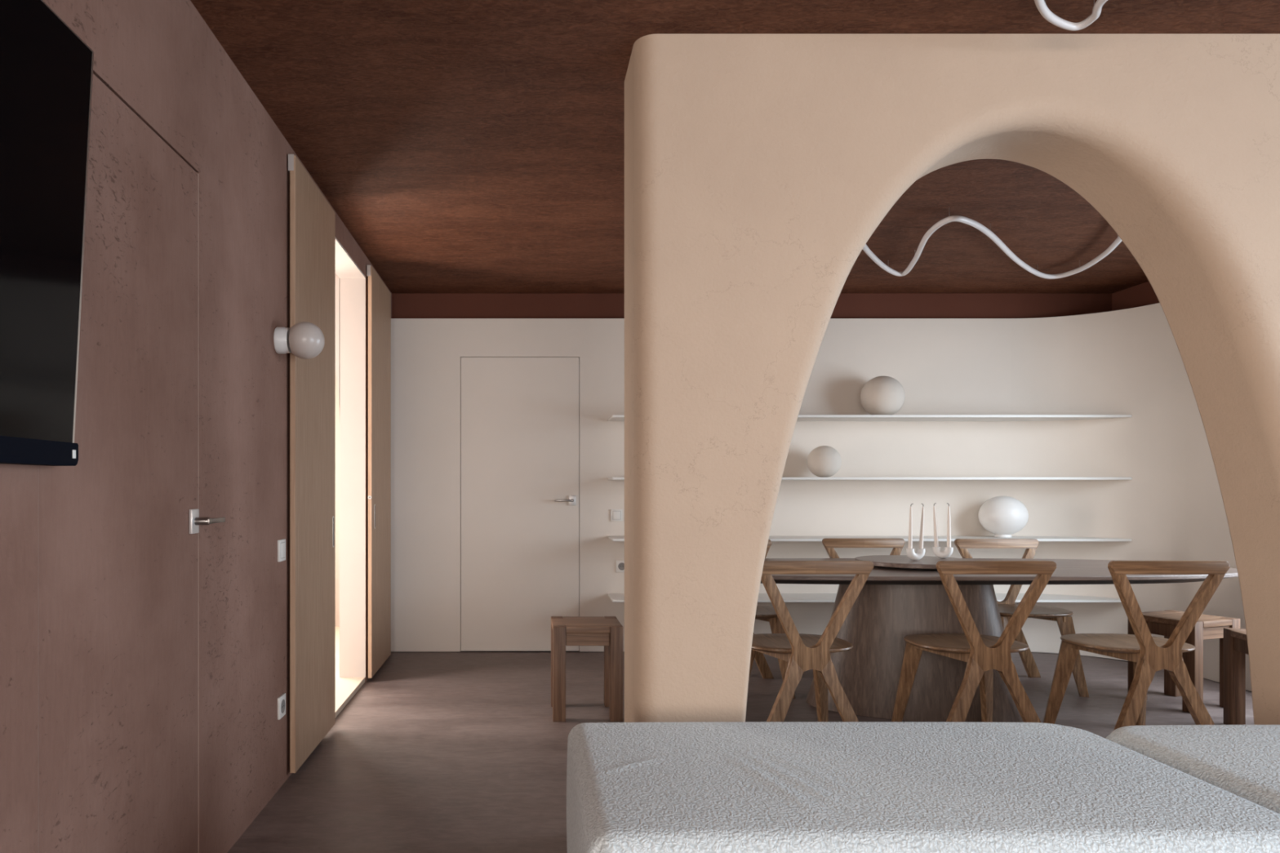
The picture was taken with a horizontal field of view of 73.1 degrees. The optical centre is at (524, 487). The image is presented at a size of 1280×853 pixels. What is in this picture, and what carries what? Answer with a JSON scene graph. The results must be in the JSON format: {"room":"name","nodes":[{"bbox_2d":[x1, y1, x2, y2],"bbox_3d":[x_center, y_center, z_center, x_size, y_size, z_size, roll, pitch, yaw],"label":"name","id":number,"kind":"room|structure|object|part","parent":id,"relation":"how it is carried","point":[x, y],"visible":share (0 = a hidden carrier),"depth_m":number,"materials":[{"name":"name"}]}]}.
{"room":"living room","nodes":[
{"label":"living room","id":0,"kind":"room"},
{"bbox_2d":[0,0,391,852],"bbox_3d":[-1.032,-0.109,1.400,0.157,2.558,9.800,0,0,0],"label":"wall","id":1,"kind":"structure","parent":0,"point":[161,59],"depth_m":2.70,"materials":[{"name":"brown paint"}]},
{"bbox_2d":[0,0,93,466],"bbox_3d":[-0.911,-0.461,0.993,0.084,0.835,1.458,0,0,0],"label":"television","id":2,"kind":"object","parent":1,"relation":"attached to","point":[46,69],"visible":1,"depth_m":1.57,"materials":[{"name":"black"}]},
{"bbox_3d":[-0.897,-0.483,0.992,0.056,0.789,1.456,0,0,0],"label":"frame","id":3,"kind":"part","parent":2,"relation":"part of","materials":[{"name":"black plastic"}]},
{"bbox_2d":[38,73,225,852],"bbox_3d":[-1.004,0.124,2.122,0.207,2.083,0.896,0,0,0],"label":"door","id":4,"kind":"structure","parent":1,"relation":"in","point":[118,528],"depth_m":2.03,"materials":[{"name":"brown paint"}]},
{"bbox_3d":[-0.948,0.097,2.445,0.010,0.070,0.052,0,0,0],"label":"handle plate","id":5,"kind":"part","parent":4,"relation":"part of","materials":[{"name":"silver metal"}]},
{"bbox_3d":[-0.927,0.097,2.502,0.052,0.022,0.136,0,0,0],"label":"handle","id":6,"kind":"part","parent":4,"relation":"part of","materials":[{"name":"silver metal"}]},
{"bbox_2d":[277,693,285,719],"bbox_3d":[-0.947,0.853,3.325,0.012,0.084,0.084,0,0,0],"label":"power outlet","id":7,"kind":"object","parent":1,"relation":"attached to","point":[281,700],"visible":1,"depth_m":3.31,"materials":[{"name":"white plastic"}]},
{"bbox_2d":[277,538,285,561],"bbox_3d":[-0.947,0.245,3.325,0.012,0.084,0.084,0,0,0],"label":"light switch","id":8,"kind":"object","parent":1,"relation":"attached to","point":[281,543],"visible":1,"depth_m":3.30,"materials":[{"name":"white plastic"}]},
{"bbox_2d":[273,321,324,359],"bbox_3d":[-0.863,-0.565,3.280,0.181,0.142,0.142,0,0,0],"label":"wall lamp","id":9,"kind":"object","parent":1,"relation":"attached to","point":[304,340],"visible":1,"depth_m":3.23,"materials":[{"name":"white ceramic"}]},
{"bbox_3d":[-0.833,-0.565,3.280,0.121,0.142,0.142,0,0,0],"label":"globe","id":10,"kind":"part","parent":9,"relation":"part of","materials":[{"name":"white glass"}]},
{"bbox_2d":[288,154,335,773],"bbox_3d":[-0.931,-0.095,3.771,0.032,2.477,0.717,0,0,0],"label":"door","id":11,"kind":"structure","parent":1,"relation":"in","point":[312,218],"depth_m":3.67,"materials":[{"name":"brown wood"}]},
{"bbox_3d":[-0.917,0.212,4.084,0.003,0.150,0.022,0,0,0],"label":"recessed pull","id":12,"kind":"part","parent":11,"relation":"part of","materials":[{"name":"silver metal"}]},
{"bbox_2d":[335,237,365,677],"bbox_3d":[-1.034,-0.062,4.574,0.153,2.405,1.108,0,0,0],"label":"doorway","id":13,"kind":"structure","parent":1,"relation":"attached to","point":[352,279],"depth_m":5.12,"materials":[{"name":"beige paint"}]},
{"bbox_2d":[366,265,391,678],"bbox_3d":[-0.931,-0.095,5.475,0.032,2.477,0.730,0,0,0],"label":"door","id":14,"kind":"structure","parent":1,"relation":"in","point":[379,295],"depth_m":5.34,"materials":[{"name":"brown wood"}]},
{"bbox_2d":[335,373,339,626],"bbox_3d":[-2.155,-0.109,7.050,2.090,2.558,0.100,0,0,0],"label":"wall","id":15,"kind":"structure","parent":0,"point":[337,402],"depth_m":7.00,"materials":[{"name":"beige paint"}]},
{"bbox_2d":[335,273,339,401],"bbox_3d":[-2.155,-0.124,5.183,2.090,2.528,0.130,0,0,0],"label":"wall","id":16,"kind":"structure","parent":0,"point":[337,278],"depth_m":5.12,"materials":[{"name":"beige paint"}]},
{"bbox_2d":[391,318,1010,651],"bbox_3d":[1.248,-0.017,6.080,4.403,2.366,0.040,0,0,0],"label":"wall","id":17,"kind":"structure","parent":0,"point":[942,366],"depth_m":6.06,"materials":[{"name":"white paint"}]},
{"bbox_2d":[461,357,578,651],"bbox_3d":[-0.035,0.118,6.053,0.838,2.087,0.090,0,0,0],"label":"door","id":18,"kind":"structure","parent":17,"relation":"in","point":[520,415],"depth_m":6.06,"materials":[{"name":"white paint"}]},
{"bbox_3d":[0.278,0.092,6.034,0.136,0.022,0.052,0,0,0],"label":"handle","id":19,"kind":"part","parent":18,"relation":"part of","materials":[{"name":"silver metal"}]},
{"bbox_3d":[0.335,0.092,6.055,0.052,0.070,0.010,0,0,0],"label":"handle plate","id":20,"kind":"part","parent":18,"relation":"part of","materials":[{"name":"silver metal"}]},
{"bbox_2d":[610,509,622,521],"bbox_3d":[0.650,0.198,6.054,0.084,0.084,0.012,0,0,0],"label":"light switch","id":21,"kind":"object","parent":17,"relation":"attached to","point":[616,515],"visible":1,"depth_m":6.05,"materials":[{"name":"white plastic"}]},
{"bbox_2d":[615,560,624,572],"bbox_3d":[0.687,0.560,6.054,0.084,0.084,0.012,0,0,0],"label":"power outlet","id":22,"kind":"object","parent":17,"relation":"attached to","point":[620,565],"visible":0.78,"depth_m":6.05,"materials":[{"name":"white plastic"}]},
{"bbox_2d":[607,593,1121,602],"bbox_3d":[2.323,0.760,5.880,3.470,0.016,0.361,0,0,0],"label":"wall shelf","id":23,"kind":"object","parent":17,"relation":"attached to","point":[615,597],"visible":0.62,"depth_m":5.77,"materials":[{"name":"white paint"}]},
{"bbox_2d":[607,414,1131,421],"bbox_3d":[2.323,-0.477,5.880,3.470,0.016,0.361,0,0,0],"label":"wall shelf","id":24,"kind":"object","parent":17,"relation":"attached to","point":[615,417],"visible":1,"depth_m":5.72,"materials":[{"name":"white paint"}]},
{"bbox_2d":[860,375,905,414],"bbox_3d":[2.463,-0.627,5.880,0.284,0.282,0.284,0,0,0],"label":"decorative sphere","id":25,"kind":"object","parent":24,"relation":"on","point":[881,395],"visible":0.88,"depth_m":5.78,"materials":[{"name":"white ceramic"}]},
{"bbox_2d":[607,536,1131,541],"bbox_3d":[2.323,0.352,5.880,3.470,0.016,0.361,0,0,0],"label":"wall shelf","id":26,"kind":"object","parent":17,"relation":"attached to","point":[611,538],"visible":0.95,"depth_m":5.77,"materials":[{"name":"white paint"}]},
{"bbox_2d":[977,496,1028,537],"bbox_3d":[3.295,0.201,5.880,0.302,0.283,0.302,0,0,0],"label":"table lamp","id":27,"kind":"object","parent":26,"relation":"on","point":[1003,517],"visible":1,"depth_m":5.78,"materials":[{"name":"white glass"}]},
{"bbox_2d":[607,477,1131,479],"bbox_3d":[2.323,-0.060,5.880,3.470,0.016,0.361,0,0,0],"label":"wall shelf","id":28,"kind":"object","parent":17,"relation":"attached to","point":[608,478],"visible":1,"depth_m":5.70,"materials":[{"name":"white paint"}]},
{"bbox_2d":[807,445,841,477],"bbox_3d":[2.062,-0.178,5.880,0.224,0.218,0.224,0,0,0],"label":"decorative sphere","id":29,"kind":"object","parent":28,"relation":"on","point":[823,461],"visible":1,"depth_m":5.80,"materials":[{"name":"white ceramic"}]},
{"bbox_2d":[190,0,1279,293],"bbox_3d":[1.698,-1.438,1.400,5.603,0.100,9.800,0,0,0],"label":"ceiling","id":30,"kind":"structure","parent":0,"point":[463,146],"depth_m":3.26,"materials":[{"name":"brown paint"}]},
{"bbox_2d":[862,215,1121,279],"bbox_3d":[2.402,-1.352,4.696,1.996,0.072,1.400,0,0,0],"label":"tube light","id":31,"kind":"object","parent":30,"relation":"attached to","point":[986,231],"visible":0.88,"depth_m":4.82,"materials":[{"name":"white plastic"}]},
{"bbox_2d":[1034,0,1107,31],"bbox_3d":[1.596,-1.354,1.981,1.012,0.068,0.983,0,0,0],"label":"tube light","id":32,"kind":"object","parent":30,"relation":"attached to","point":[1041,5],"visible":1,"depth_m":2.40,"materials":[{"name":"white plastic"}]},
{"bbox_2d":[227,626,1253,852],"bbox_3d":[0.650,1.205,1.750,7.700,0.130,10.500,0,0,0],"label":"floor","id":33,"kind":"structure","parent":0,"point":[437,752],"depth_m":3.93,"materials":[{"name":"concrete"}]},
{"bbox_2d":[551,616,622,721],"bbox_3d":[0.315,0.932,4.430,0.350,0.475,0.350,0,0,0],"label":"wooden stool","id":34,"kind":"object","parent":33,"relation":"on","point":[606,631],"visible":1,"depth_m":4.25,"materials":[{"name":"brown wood"}]},
{"bbox_3d":[0.172,0.932,4.573,0.064,0.475,0.064,0,0,0],"label":"leg","id":35,"kind":"part","parent":34,"relation":"part of","materials":[{"name":"brown wood"}]},
{"bbox_3d":[0.172,0.932,4.287,0.064,0.475,0.064,0,0,0],"label":"leg","id":36,"kind":"part","parent":34,"relation":"part of","materials":[{"name":"brown wood"}]},
{"bbox_3d":[0.315,0.712,4.430,0.350,0.030,0.350,0,0,0],"label":"seat","id":37,"kind":"part","parent":34,"relation":"part of","materials":[{"name":"brown wood"}]},
{"bbox_3d":[0.458,0.932,4.573,0.064,0.475,0.064,0,0,0],"label":"leg","id":38,"kind":"part","parent":34,"relation":"part of","materials":[{"name":"brown wood"}]},
{"bbox_3d":[0.458,0.932,4.287,0.064,0.475,0.064,0,0,0],"label":"leg","id":39,"kind":"part","parent":34,"relation":"part of","materials":[{"name":"brown wood"}]},
{"bbox_2d":[753,539,795,698],"bbox_3d":[1.255,0.744,4.987,0.536,0.853,0.524,0,0,0],"label":"dining chair","id":40,"kind":"object","parent":33,"relation":"on","point":[764,613],"visible":0.15,"depth_m":4.90,"materials":[{"name":"brown wood"}]},
{"bbox_3d":[1.407,0.958,5.207,0.240,0.424,0.048,0,0,-13],"label":"leg","id":41,"kind":"part","parent":40,"relation":"part of","materials":[{"name":"brown wood"}]},
{"bbox_3d":[1.255,0.725,4.960,0.504,0.028,0.409,0,0,0],"label":"seat","id":42,"kind":"part","parent":40,"relation":"part of","materials":[{"name":"brown wood"}]},
{"bbox_3d":[1.255,0.752,4.992,0.370,0.045,0.365,0,0,0],"label":"seat frame","id":43,"kind":"part","parent":40,"relation":"part of","materials":[{"name":"brown wood"}]},
{"bbox_3d":[1.255,0.346,5.228,0.506,0.058,0.042,0,0,0],"label":"rail","id":44,"kind":"part","parent":40,"relation":"part of","materials":[{"name":"brown wood"}]},
{"bbox_3d":[1.448,0.952,4.800,0.062,0.436,0.174,0,0,-39],"label":"leg","id":45,"kind":"part","parent":40,"relation":"part of","materials":[{"name":"brown wood"}]},
{"bbox_2d":[748,560,873,722],"bbox_3d":[1.244,0.744,3.928,0.536,0.853,0.524,0,0,-2],"label":"dining chair","id":46,"kind":"object","parent":33,"relation":"on","point":[803,653],"visible":0.76,"depth_m":3.71,"materials":[{"name":"brown wood"}]},
{"bbox_3d":[1.045,0.952,4.109,0.062,0.436,0.174,0,0,-41],"label":"leg","id":47,"kind":"part","parent":46,"relation":"part of","materials":[{"name":"brown wood"}]},
{"bbox_3d":[1.244,0.752,3.922,0.370,0.045,0.365,0,0,-2],"label":"seat frame","id":48,"kind":"part","parent":46,"relation":"part of","materials":[{"name":"brown wood"}]},
{"bbox_3d":[1.098,0.958,3.703,0.240,0.424,0.048,0,0,-15],"label":"leg","id":49,"kind":"part","parent":46,"relation":"part of","materials":[{"name":"brown wood"}]},
{"bbox_3d":[1.243,0.725,3.955,0.504,0.028,0.409,0,0,-2],"label":"seat","id":50,"kind":"part","parent":46,"relation":"part of","materials":[{"name":"brown wood"}]},
{"bbox_3d":[1.250,0.590,3.712,0.476,0.429,0.074,0,0,-2],"label":"backrest","id":51,"kind":"part","parent":46,"relation":"part of","materials":[{"name":"brown wood"}]},
{"bbox_3d":[1.251,0.346,3.687,0.506,0.058,0.042,0,0,-2],"label":"rail","id":52,"kind":"part","parent":46,"relation":"part of","materials":[{"name":"brown wood"}]},
{"bbox_3d":[1.431,0.952,4.120,0.062,0.436,0.174,0,0,37],"label":"leg","id":53,"kind":"part","parent":46,"relation":"part of","materials":[{"name":"brown wood"}]},
{"bbox_3d":[1.402,0.958,3.712,0.240,0.424,0.048,0,0,12],"label":"leg","id":54,"kind":"part","parent":46,"relation":"part of","materials":[{"name":"brown wood"}]},
{"bbox_2d":[822,537,905,558],"bbox_3d":[2.105,0.744,5.067,0.536,0.853,0.524,0,0,0],"label":"dining chair","id":55,"kind":"object","parent":33,"relation":"on","point":[829,544],"visible":0.11,"depth_m":5.29,"materials":[{"name":"brown wood"}]},
{"bbox_3d":[2.105,0.346,5.308,0.506,0.058,0.042,0,0,0],"label":"rail","id":56,"kind":"part","parent":55,"relation":"part of","materials":[{"name":"brown wood"}]},
{"bbox_3d":[2.105,0.590,5.283,0.476,0.429,0.074,0,0,0],"label":"backrest","id":57,"kind":"part","parent":55,"relation":"part of","materials":[{"name":"brown wood"}]},
{"bbox_2d":[566,721,1279,852],"bbox_3d":[0.842,0.909,2.018,1.452,0.523,0.847,0,0,0],"label":"sofa","id":58,"kind":"object","parent":33,"relation":"on","point":[799,787],"visible":1,"depth_m":1.83,"materials":[{"name":"white fabric"}]},
{"bbox_2d":[891,560,1056,723],"bbox_3d":[2.035,0.744,3.928,0.536,0.853,0.524,0,0,0],"label":"dining chair","id":59,"kind":"object","parent":33,"relation":"on","point":[983,654],"visible":0.93,"depth_m":3.71,"materials":[{"name":"brown wood"}]},
{"bbox_3d":[1.841,0.952,4.115,0.062,0.436,0.174,0,0,-39],"label":"leg","id":60,"kind":"part","parent":59,"relation":"part of","materials":[{"name":"brown wood"}]},
{"bbox_3d":[2.035,0.752,3.922,0.370,0.045,0.365,0,0,0],"label":"seat frame","id":61,"kind":"part","parent":59,"relation":"part of","materials":[{"name":"brown wood"}]},
{"bbox_3d":[1.883,0.958,3.708,0.240,0.424,0.048,0,0,-13],"label":"leg","id":62,"kind":"part","parent":59,"relation":"part of","materials":[{"name":"brown wood"}]},
{"bbox_3d":[2.035,0.725,3.955,0.504,0.028,0.409,0,0,0],"label":"seat","id":63,"kind":"part","parent":59,"relation":"part of","materials":[{"name":"brown wood"}]},
{"bbox_3d":[2.228,0.952,4.115,0.062,0.436,0.174,0,0,39],"label":"leg","id":64,"kind":"part","parent":59,"relation":"part of","materials":[{"name":"brown wood"}]},
{"bbox_3d":[2.035,0.590,3.712,0.476,0.429,0.074,0,0,0],"label":"backrest","id":65,"kind":"part","parent":59,"relation":"part of","materials":[{"name":"brown wood"}]},
{"bbox_3d":[2.035,0.346,3.687,0.506,0.058,0.042,0,0,0],"label":"rail","id":66,"kind":"part","parent":59,"relation":"part of","materials":[{"name":"brown wood"}]},
{"bbox_3d":[2.187,0.958,3.708,0.240,0.424,0.048,0,0,13],"label":"leg","id":67,"kind":"part","parent":59,"relation":"part of","materials":[{"name":"brown wood"}]},
{"bbox_2d":[760,558,1238,722],"bbox_3d":[2.120,0.794,4.540,3.150,0.748,1.050,0,0,0],"label":"dining table","id":68,"kind":"object","parent":33,"relation":"on","point":[893,604],"visible":0.57,"depth_m":4.29,"materials":[{"name":"brown wood"}]},
{"bbox_2d":[854,555,974,568],"bbox_3d":[2.080,0.403,4.550,0.600,0.035,0.600,0,0,0],"label":"lazy susan","id":69,"kind":"object","parent":68,"relation":"on","point":[886,561],"visible":0.61,"depth_m":4.46,"materials":[{"name":"black"}]},
{"bbox_2d":[906,548,924,560],"bbox_3d":[2.060,0.354,4.500,0.101,0.062,0.041,0,0,-6],"label":"candle holder","id":70,"kind":"object","parent":69,"relation":"on","point":[910,553],"visible":1,"depth_m":4.48,"materials":[{"name":"white ceramic"}]},
{"bbox_2d":[907,503,913,548],"bbox_3d":[2.033,0.203,4.497,0.022,0.238,0.020,1,0,0],"label":"candle","id":71,"kind":"object","parent":70,"relation":"on","point":[910,526],"visible":1,"depth_m":4.49,"materials":[{"name":"beige wax"}]},
{"bbox_2d":[919,503,924,548],"bbox_3d":[2.093,0.204,4.502,0.026,0.239,0.020,0,0,23],"label":"candle","id":72,"kind":"object","parent":70,"relation":"on","point":[922,528],"visible":1,"depth_m":4.50,"materials":[{"name":"beige wax"}]},
{"bbox_2d":[932,546,953,558],"bbox_3d":[2.262,0.354,4.620,0.101,0.062,0.041,0,0,26],"label":"candle holder","id":73,"kind":"object","parent":69,"relation":"on","point":[948,551],"visible":1,"depth_m":4.61,"materials":[{"name":"white ceramic"}]},
{"bbox_2d":[933,502,938,546],"bbox_3d":[2.231,0.204,4.633,0.027,0.239,0.020,0,0,8],"label":"candle","id":74,"kind":"object","parent":73,"relation":"on","point":[935,533],"visible":1,"depth_m":4.63,"materials":[{"name":"beige wax"}]},
{"bbox_2d":[946,502,951,547],"bbox_3d":[2.288,0.203,4.607,0.021,0.238,0.020,0,0,0],"label":"candle","id":75,"kind":"object","parent":73,"relation":"on","point":[948,526],"visible":1,"depth_m":4.60,"materials":[{"name":"beige wax"}]},
{"bbox_2d":[954,538,1088,697],"bbox_3d":[2.905,0.744,5.017,0.536,0.853,0.524,0,0,0],"label":"dining chair","id":76,"kind":"object","parent":33,"relation":"on","point":[1006,607],"visible":0.52,"depth_m":5.21,"materials":[{"name":"brown wood"}]},
{"bbox_3d":[2.905,0.346,5.258,0.506,0.058,0.042,0,0,0],"label":"rail","id":77,"kind":"part","parent":76,"relation":"part of","materials":[{"name":"brown wood"}]},
{"bbox_3d":[2.905,0.590,5.233,0.476,0.429,0.074,0,0,0],"label":"backrest","id":78,"kind":"part","parent":76,"relation":"part of","materials":[{"name":"brown wood"}]},
{"bbox_3d":[2.712,0.952,4.830,0.062,0.436,0.174,0,0,39],"label":"leg","id":79,"kind":"part","parent":76,"relation":"part of","materials":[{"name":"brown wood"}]},
{"bbox_3d":[3.057,0.958,5.237,0.240,0.424,0.048,0,0,-13],"label":"leg","id":80,"kind":"part","parent":76,"relation":"part of","materials":[{"name":"brown wood"}]},
{"bbox_3d":[2.905,0.725,4.990,0.504,0.028,0.409,0,0,0],"label":"seat","id":81,"kind":"part","parent":76,"relation":"part of","materials":[{"name":"brown wood"}]},
{"bbox_3d":[2.905,0.752,5.022,0.370,0.045,0.365,0,0,0],"label":"seat frame","id":82,"kind":"part","parent":76,"relation":"part of","materials":[{"name":"brown wood"}]},
{"bbox_3d":[3.099,0.952,4.830,0.062,0.436,0.174,0,0,-39],"label":"leg","id":83,"kind":"part","parent":76,"relation":"part of","materials":[{"name":"brown wood"}]},
{"bbox_2d":[1043,560,1229,730],"bbox_3d":[2.780,0.744,3.928,0.536,0.853,0.524,0,0,0],"label":"dining chair","id":84,"kind":"object","parent":33,"relation":"on","point":[1148,655],"visible":0.92,"depth_m":3.71,"materials":[{"name":"brown wood"}]},
{"bbox_3d":[2.587,0.952,4.115,0.062,0.436,0.174,0,0,-39],"label":"leg","id":85,"kind":"part","parent":84,"relation":"part of","materials":[{"name":"brown wood"}]},
{"bbox_3d":[2.780,0.752,3.922,0.370,0.045,0.365,0,0,0],"label":"seat frame","id":86,"kind":"part","parent":84,"relation":"part of","materials":[{"name":"brown wood"}]},
{"bbox_3d":[2.780,0.725,3.955,0.504,0.028,0.409,0,0,0],"label":"seat","id":87,"kind":"part","parent":84,"relation":"part of","materials":[{"name":"brown wood"}]},
{"bbox_3d":[2.628,0.958,3.709,0.232,0.424,0.078,0,0,0],"label":"leg","id":88,"kind":"part","parent":84,"relation":"part of","materials":[{"name":"brown wood"}]},
{"bbox_3d":[2.974,0.952,4.115,0.062,0.436,0.174,0,0,39],"label":"leg","id":89,"kind":"part","parent":84,"relation":"part of","materials":[{"name":"brown wood"}]},
{"bbox_3d":[2.780,0.590,3.712,0.476,0.429,0.074,0,0,0],"label":"backrest","id":90,"kind":"part","parent":84,"relation":"part of","materials":[{"name":"brown wood"}]},
{"bbox_3d":[2.780,0.346,3.687,0.506,0.058,0.042,0,0,0],"label":"rail","id":91,"kind":"part","parent":84,"relation":"part of","materials":[{"name":"brown wood"}]},
{"bbox_3d":[2.932,0.958,3.708,0.240,0.424,0.048,0,0,13],"label":"leg","id":92,"kind":"part","parent":84,"relation":"part of","materials":[{"name":"brown wood"}]},
{"bbox_2d":[1128,609,1239,712],"bbox_3d":[3.563,0.932,4.622,0.350,0.475,0.350,0,0,-19],"label":"wooden stool","id":93,"kind":"object","parent":33,"relation":"on","point":[1163,623],"visible":0.51,"depth_m":4.51,"materials":[{"name":"brown wood"}]},
{"bbox_3d":[3.381,0.932,4.711,0.064,0.475,0.064,0,0,-19],"label":"leg","id":94,"kind":"part","parent":93,"relation":"part of","materials":[{"name":"brown wood"}]},
{"bbox_3d":[3.652,0.932,4.804,0.064,0.475,0.064,0,0,-19],"label":"leg","id":95,"kind":"part","parent":93,"relation":"part of","materials":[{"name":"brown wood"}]},
{"bbox_3d":[3.563,0.712,4.622,0.350,0.030,0.350,0,0,-19],"label":"seat","id":96,"kind":"part","parent":93,"relation":"part of","materials":[{"name":"brown wood"}]},
{"bbox_3d":[3.474,0.932,4.440,0.064,0.475,0.064,0,0,-19],"label":"leg","id":97,"kind":"part","parent":93,"relation":"part of","materials":[{"name":"brown wood"}]},
{"bbox_3d":[3.745,0.932,4.533,0.064,0.475,0.064,0,0,-19],"label":"leg","id":98,"kind":"part","parent":93,"relation":"part of","materials":[{"name":"brown wood"}]},
{"bbox_2d":[1105,724,1279,813],"bbox_3d":[2.294,0.912,2.015,1.424,0.516,0.842,0,0,0],"label":"sofa cushion","id":99,"kind":"object","parent":33,"relation":"on","point":[1242,761],"visible":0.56,"depth_m":2.14,"materials":[{"name":"white fabric"}]},
{"bbox_2d":[1223,627,1248,724],"bbox_3d":[3.588,0.932,4.016,0.350,0.475,0.350,0,0,13],"label":"wooden stool","id":100,"kind":"object","parent":33,"relation":"on","point":[1235,640],"visible":0.44,"depth_m":4.16,"materials":[{"name":"brown wood"}]},
{"bbox_3d":[3.588,0.712,4.016,0.350,0.030,0.350,0,0,13],"label":"seat","id":101,"kind":"part","parent":100,"relation":"part of","materials":[{"name":"brown wood"}]},
{"bbox_2d":[624,33,1279,724],"bbox_3d":[2.270,-0.109,2.765,3.860,2.558,0.310,0,0,0],"label":"wall","id":102,"kind":"structure","parent":0,"point":[759,168],"depth_m":2.61,"materials":[{"name":"beige paint"}]},
{"bbox_2d":[1010,302,1185,661],"bbox_3d":[3.887,-0.017,5.797,1.046,2.366,0.245,0,0,45],"label":"wall","id":103,"kind":"structure","parent":0,"point":[1127,361],"depth_m":5.85,"materials":[{"name":"white paint"}]},
{"bbox_2d":[1111,281,1159,311],"bbox_3d":[4.300,-0.109,1.400,0.200,2.558,9.800,0,0,0],"label":"wall","id":104,"kind":"structure","parent":0,"point":[1141,295],"depth_m":5.87,"materials":[{"name":"paint"}]},
{"bbox_2d":[1185,369,1251,691],"bbox_3d":[4.170,-0.017,4.105,0.040,2.366,2.510,0,0,0],"label":"wall","id":105,"kind":"structure","parent":0,"point":[1207,534],"depth_m":5.19,"materials":[{"name":"white paint"}]}
]}

